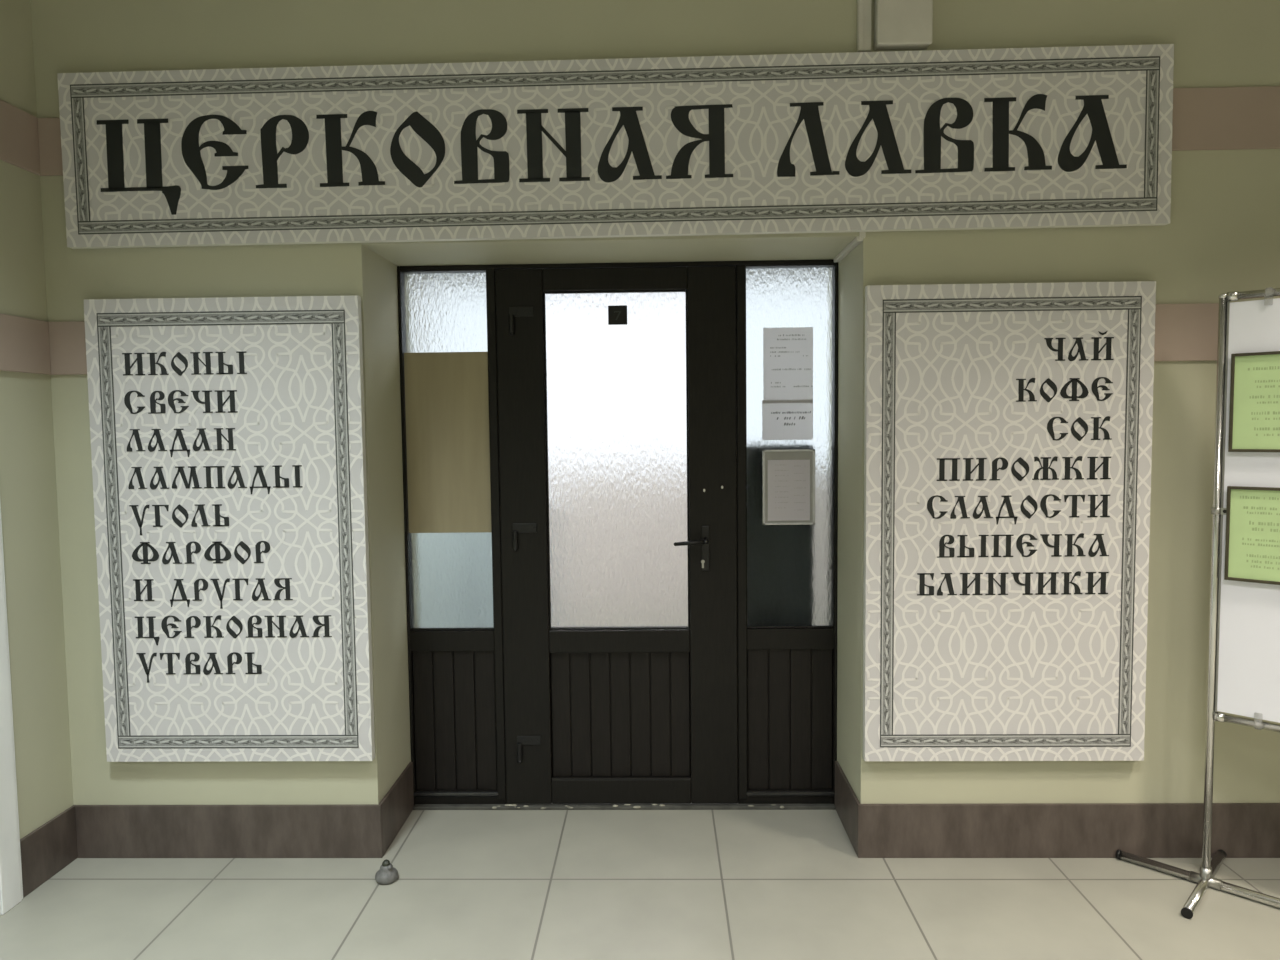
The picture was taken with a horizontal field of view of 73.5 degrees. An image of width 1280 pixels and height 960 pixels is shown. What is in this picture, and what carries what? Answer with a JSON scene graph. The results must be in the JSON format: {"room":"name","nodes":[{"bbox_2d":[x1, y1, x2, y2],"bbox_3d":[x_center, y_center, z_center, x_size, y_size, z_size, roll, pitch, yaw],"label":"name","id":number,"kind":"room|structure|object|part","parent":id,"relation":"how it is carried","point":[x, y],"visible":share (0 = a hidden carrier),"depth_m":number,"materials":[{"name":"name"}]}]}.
{"room":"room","nodes":[
{"label":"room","id":0,"kind":"room"},
{"bbox_2d":[0,0,73,838],"bbox_3d":[-2.306,-0.077,-0.385,0.200,3.420,7.000,-1,4,1],"label":"wall","id":1,"kind":"structure","parent":0,"point":[28,487],"depth_m":2.99,"materials":[{"name":"paint"}]},
{"bbox_2d":[0,501,22,914],"bbox_3d":[-2.164,0.360,2.320,0.096,2.210,1.080,-1,4,1],"label":"door","id":2,"kind":"structure","parent":1,"relation":"in","point":[11,886],"depth_m":2.85,"materials":[{"name":"white paint"}]},
{"bbox_2d":[20,805,77,897],"bbox_3d":[-2.111,1.321,3.062,0.012,0.200,0.285,-1,4,1],"label":"baseboard","id":3,"kind":"structure","parent":1,"relation":"attached to","point":[45,851],"depth_m":3.05,"materials":[{"name":"brown wood"}]},
{"bbox_2d":[0,803,1279,959],"bbox_3d":[2.364,1.479,2.117,11.996,0.100,12.000,-1,4,1],"label":"floor","id":4,"kind":"structure","parent":0,"point":[470,884],"depth_m":2.87,"materials":[{"name":"tile"}]},
{"bbox_2d":[375,859,398,884],"bbox_3d":[-0.893,1.374,3.018,0.080,0.072,0.079,-1,4,1],"label":"doorstop","id":5,"kind":"object","parent":4,"relation":"on","point":[387,874],"visible":1,"depth_m":3.00,"materials":[{"name":"grey metal"}]},
{"bbox_3d":[-0.894,1.348,3.016,0.029,0.020,0.029,-1,4,1],"label":"knob","id":6,"kind":"part","parent":5,"relation":"part of","materials":[{"name":"metal"}]},
{"bbox_2d":[1116,287,1279,918],"bbox_3d":[2.329,0.406,2.453,1.704,2.002,0.523,3,5,44],"label":"stand","id":7,"kind":"object","parent":4,"relation":"on","point":[1243,675],"visible":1,"depth_m":2.81,"materials":[{"name":"silver metal"}]},
{"bbox_3d":[1.919,0.378,2.862,0.028,1.983,0.028,3,5,44],"label":"post","id":8,"kind":"part","parent":7,"relation":"part of","materials":[{"name":"silver metal"}]},
{"bbox_3d":[2.340,0.814,2.484,1.140,0.031,0.031,3,5,44],"label":"rail","id":9,"kind":"part","parent":7,"relation":"part of","materials":[{"name":"silver metal"}]},
{"bbox_2d":[1224,486,1279,584],"bbox_3d":[2.081,0.181,2.667,0.430,0.309,0.014,3,5,44],"label":"framed notice","id":10,"kind":"object","parent":7,"relation":"attached to","point":[1252,541],"visible":1,"depth_m":2.77,"materials":[{"name":"green paper"}]},
{"bbox_2d":[1240,496,1279,569],"bbox_3d":[2.075,0.172,2.672,0.344,0.232,0.001,3,5,44],"label":"print","id":11,"kind":"object","parent":10,"relation":"attached to","point":[1259,523],"depth_m":2.75},
{"bbox_3d":[2.324,-0.578,2.398,1.140,0.031,0.031,3,5,44],"label":"rail","id":12,"kind":"part","parent":7,"relation":"part of","materials":[{"name":"silver metal"}]},
{"bbox_2d":[1228,351,1279,451],"bbox_3d":[2.076,-0.243,2.641,0.430,0.318,0.014,3,5,44],"label":"framed notice","id":13,"kind":"object","parent":7,"relation":"attached to","point":[1254,413],"visible":1,"depth_m":2.75,"materials":[{"name":"green paper"}]},
{"bbox_2d":[1248,366,1279,435],"bbox_3d":[2.075,-0.246,2.643,0.335,0.220,0.001,3,5,44],"label":"print","id":14,"kind":"object","parent":13,"relation":"attached to","point":[1268,412],"depth_m":2.72},
{"bbox_2d":[31,0,1279,804],"bbox_3d":[2.971,-0.364,3.293,10.596,3.420,0.600,-1,4,1],"label":"wall","id":15,"kind":"structure","parent":0,"point":[1222,235],"depth_m":3.04,"materials":[{"name":"paint"}]},
{"bbox_2d":[0,99,62,175],"bbox_3d":[-1.597,-1.180,2.896,1.096,0.200,0.285,-1,4,1],"label":"wall band","id":16,"kind":"object","parent":15,"relation":"attached to","point":[28,142],"visible":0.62,"depth_m":3.00,"materials":[{"name":"paint"}]},
{"bbox_2d":[0,313,86,374],"bbox_3d":[-1.589,-0.471,2.940,1.096,0.190,0.285,-1,4,1],"label":"wall band","id":17,"kind":"object","parent":15,"relation":"attached to","point":[27,345],"visible":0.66,"depth_m":3.04,"materials":[{"name":"paint"}]},
{"bbox_2d":[84,295,374,761],"bbox_3d":[-1.472,0.191,3.091,0.979,1.675,0.033,-1,4,1],"label":"sign","id":18,"kind":"object","parent":15,"relation":"attached to","point":[228,449],"visible":1,"depth_m":3.08,"materials":[{"name":"white"}]},
{"bbox_2d":[75,762,413,857],"bbox_3d":[-1.524,1.294,3.388,1.145,0.200,0.417,-1,4,1],"label":"baseboard","id":19,"kind":"structure","parent":15,"relation":"attached to","point":[354,830],"depth_m":3.18,"materials":[{"name":"brown wood"}]},
{"bbox_2d":[400,269,498,795],"bbox_3d":[-0.784,0.238,3.552,0.364,2.181,0.077,-1,4,1],"label":"door side panel","id":20,"kind":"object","parent":15,"relation":"in","point":[450,575],"depth_m":3.57,"materials":[{"name":"paint"}]},
{"bbox_2d":[404,352,490,532],"bbox_3d":[-0.788,-0.152,3.525,0.347,0.742,0.004,-1,4,1],"label":"sheet","id":21,"kind":"object","parent":20,"relation":"attached to","point":[447,398],"visible":1,"depth_m":3.52,"materials":[{"name":"beige paper"}]},
{"bbox_3d":[-0.788,-0.114,3.532,0.356,1.476,0.005,-1,4,1],"label":"glass pane","id":22,"kind":"part","parent":20,"relation":"part of","materials":[{"name":"glass"}]},
{"bbox_2d":[57,44,1173,248],"bbox_3d":[-0.106,-1.150,2.978,3.850,0.640,0.034,-1,4,1],"label":"shop sign","id":23,"kind":"object","parent":15,"relation":"attached to","point":[1079,136],"visible":1,"depth_m":2.96,"materials":[{"name":"white plastic"}]},
{"bbox_2d":[495,266,737,803],"bbox_3d":[-0.088,0.249,3.499,0.966,2.204,0.135,-1,4,1],"label":"door","id":24,"kind":"structure","parent":15,"relation":"in","point":[618,443],"depth_m":3.52,"materials":[{"name":"paint"}]},
{"bbox_3d":[-0.092,-0.075,3.516,0.578,1.377,0.005,-1,4,1],"label":"glass pane","id":25,"kind":"part","parent":24,"relation":"part of","materials":[{"name":"glass"}]},
{"bbox_2d":[608,305,626,324],"bbox_3d":[-0.090,-0.669,3.474,0.077,0.077,0.005,-1,4,1],"label":"number plate","id":26,"kind":"object","parent":24,"relation":"attached to","point":[617,314],"visible":1,"depth_m":3.47,"materials":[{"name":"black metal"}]},
{"bbox_3d":[0.206,0.250,3.454,0.141,0.029,0.059,-1,4,1],"label":"lever","id":27,"kind":"part","parent":24,"relation":"part of","materials":[{"name":"black metal"}]},
{"bbox_3d":[0.267,0.278,3.488,0.032,0.185,0.007,-1,4,1],"label":"handle","id":28,"kind":"part","parent":24,"relation":"part of","materials":[{"name":"black metal"}]},
{"bbox_2d":[397,259,837,809],"bbox_3d":[-0.082,0.245,3.530,1.777,2.244,0.111,-1,4,1],"label":"door frame","id":29,"kind":"structure","parent":15,"relation":"attached to","point":[745,802],"depth_m":3.51,"materials":[{"name":"paint"}]},
{"bbox_3d":[-0.070,1.341,3.616,1.756,0.045,0.075,-1,4,1],"label":"frame sill","id":30,"kind":"part","parent":29,"relation":"part of","materials":[{"name":"paint"}]},
{"bbox_2d":[745,264,835,795],"bbox_3d":[0.615,0.224,3.521,0.371,2.181,0.077,-1,4,1],"label":"door side panel","id":31,"kind":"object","parent":15,"relation":"in","point":[791,568],"depth_m":3.53,"materials":[{"name":"paint"}]},
{"bbox_2d":[762,400,812,439],"bbox_3d":[0.601,-0.245,3.490,0.206,0.163,0.002,-1,4,1],"label":"notice","id":32,"kind":"object","parent":31,"relation":"attached to","point":[781,419],"visible":1,"depth_m":3.49,"materials":[{"name":"white paper"}]},
{"bbox_2d":[771,411,810,424],"bbox_3d":[0.615,-0.251,3.489,0.163,0.057,0.001,-1,4,1],"label":"print","id":33,"kind":"object","parent":32,"relation":"attached to","point":[788,411],"depth_m":3.49},
{"bbox_2d":[763,327,812,399],"bbox_3d":[0.601,-0.471,3.476,0.201,0.294,0.001,-1,4,1],"label":"notice","id":34,"kind":"object","parent":31,"relation":"attached to","point":[787,351],"visible":1,"depth_m":3.48,"materials":[{"name":"white paper"}]},
{"bbox_2d":[770,334,811,386],"bbox_3d":[0.614,-0.484,3.475,0.170,0.214,0.001,-1,4,1],"label":"print","id":35,"kind":"object","parent":34,"relation":"attached to","point":[783,334],"depth_m":3.47},
{"bbox_2d":[762,449,814,524],"bbox_3d":[0.608,0.030,3.503,0.214,0.308,0.009,-1,4,1],"label":"holder","id":36,"kind":"object","parent":31,"relation":"attached to","point":[788,476],"visible":1,"depth_m":3.50,"materials":[{"name":"plastic"}]},
{"bbox_2d":[775,464,805,509],"bbox_3d":[0.616,0.030,3.502,0.125,0.189,0.001,-1,4,1],"label":"print","id":37,"kind":"object","parent":36,"relation":"attached to","point":[780,464],"depth_m":3.50},
{"bbox_3d":[0.611,-0.128,3.502,0.363,1.476,0.005,-1,4,1],"label":"glass pane","id":38,"kind":"part","parent":31,"relation":"part of","materials":[{"name":"glass"}]},
{"bbox_2d":[834,232,865,261],"bbox_3d":[0.780,-0.867,3.202,0.028,0.028,0.412,-1,4,1],"label":"duct","id":39,"kind":"object","parent":15,"relation":"attached to","point":[858,239],"visible":1,"depth_m":3.14,"materials":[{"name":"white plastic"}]},
{"bbox_2d":[857,0,871,51],"bbox_3d":[0.771,-1.754,2.940,0.045,0.552,0.026,-1,4,1],"label":"duct","id":40,"kind":"object","parent":15,"relation":"attached to","point":[864,7],"visible":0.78,"depth_m":2.94,"materials":[{"name":"white plastic"}]},
{"bbox_2d":[874,0,932,49],"bbox_3d":[0.898,-1.615,2.929,0.187,0.265,0.060,-1,4,1],"label":"junction box","id":41,"kind":"object","parent":15,"relation":"attached to","point":[898,24],"visible":1,"depth_m":2.90,"materials":[{"name":"white plastic"}]},
{"bbox_2d":[863,281,1155,760],"bbox_3d":[1.293,0.162,3.030,0.990,1.690,0.033,-1,4,1],"label":"sign","id":42,"kind":"object","parent":15,"relation":"attached to","point":[1008,426],"visible":1,"depth_m":3.01,"materials":[{"name":"white"}]},
{"bbox_2d":[835,761,1279,857],"bbox_3d":[4.442,1.235,3.257,7.284,0.200,0.417,-1,4,1],"label":"baseboard","id":43,"kind":"structure","parent":15,"relation":"attached to","point":[1000,830],"depth_m":3.11,"materials":[{"name":"brown wood"}]},
{"bbox_2d":[1154,303,1218,361],"bbox_3d":[4.460,-0.541,2.943,7.200,0.199,0.012,-1,4,1],"label":"wall band","id":44,"kind":"object","parent":15,"relation":"attached to","point":[1183,332],"depth_m":2.99,"materials":[{"name":"paint"}]},
{"bbox_2d":[1172,86,1279,150],"bbox_3d":[4.552,-1.270,2.896,7.000,0.209,0.012,-1,4,1],"label":"wall band","id":45,"kind":"object","parent":15,"relation":"attached to","point":[1209,118],"depth_m":2.95,"materials":[{"name":"paint"}]}
]}

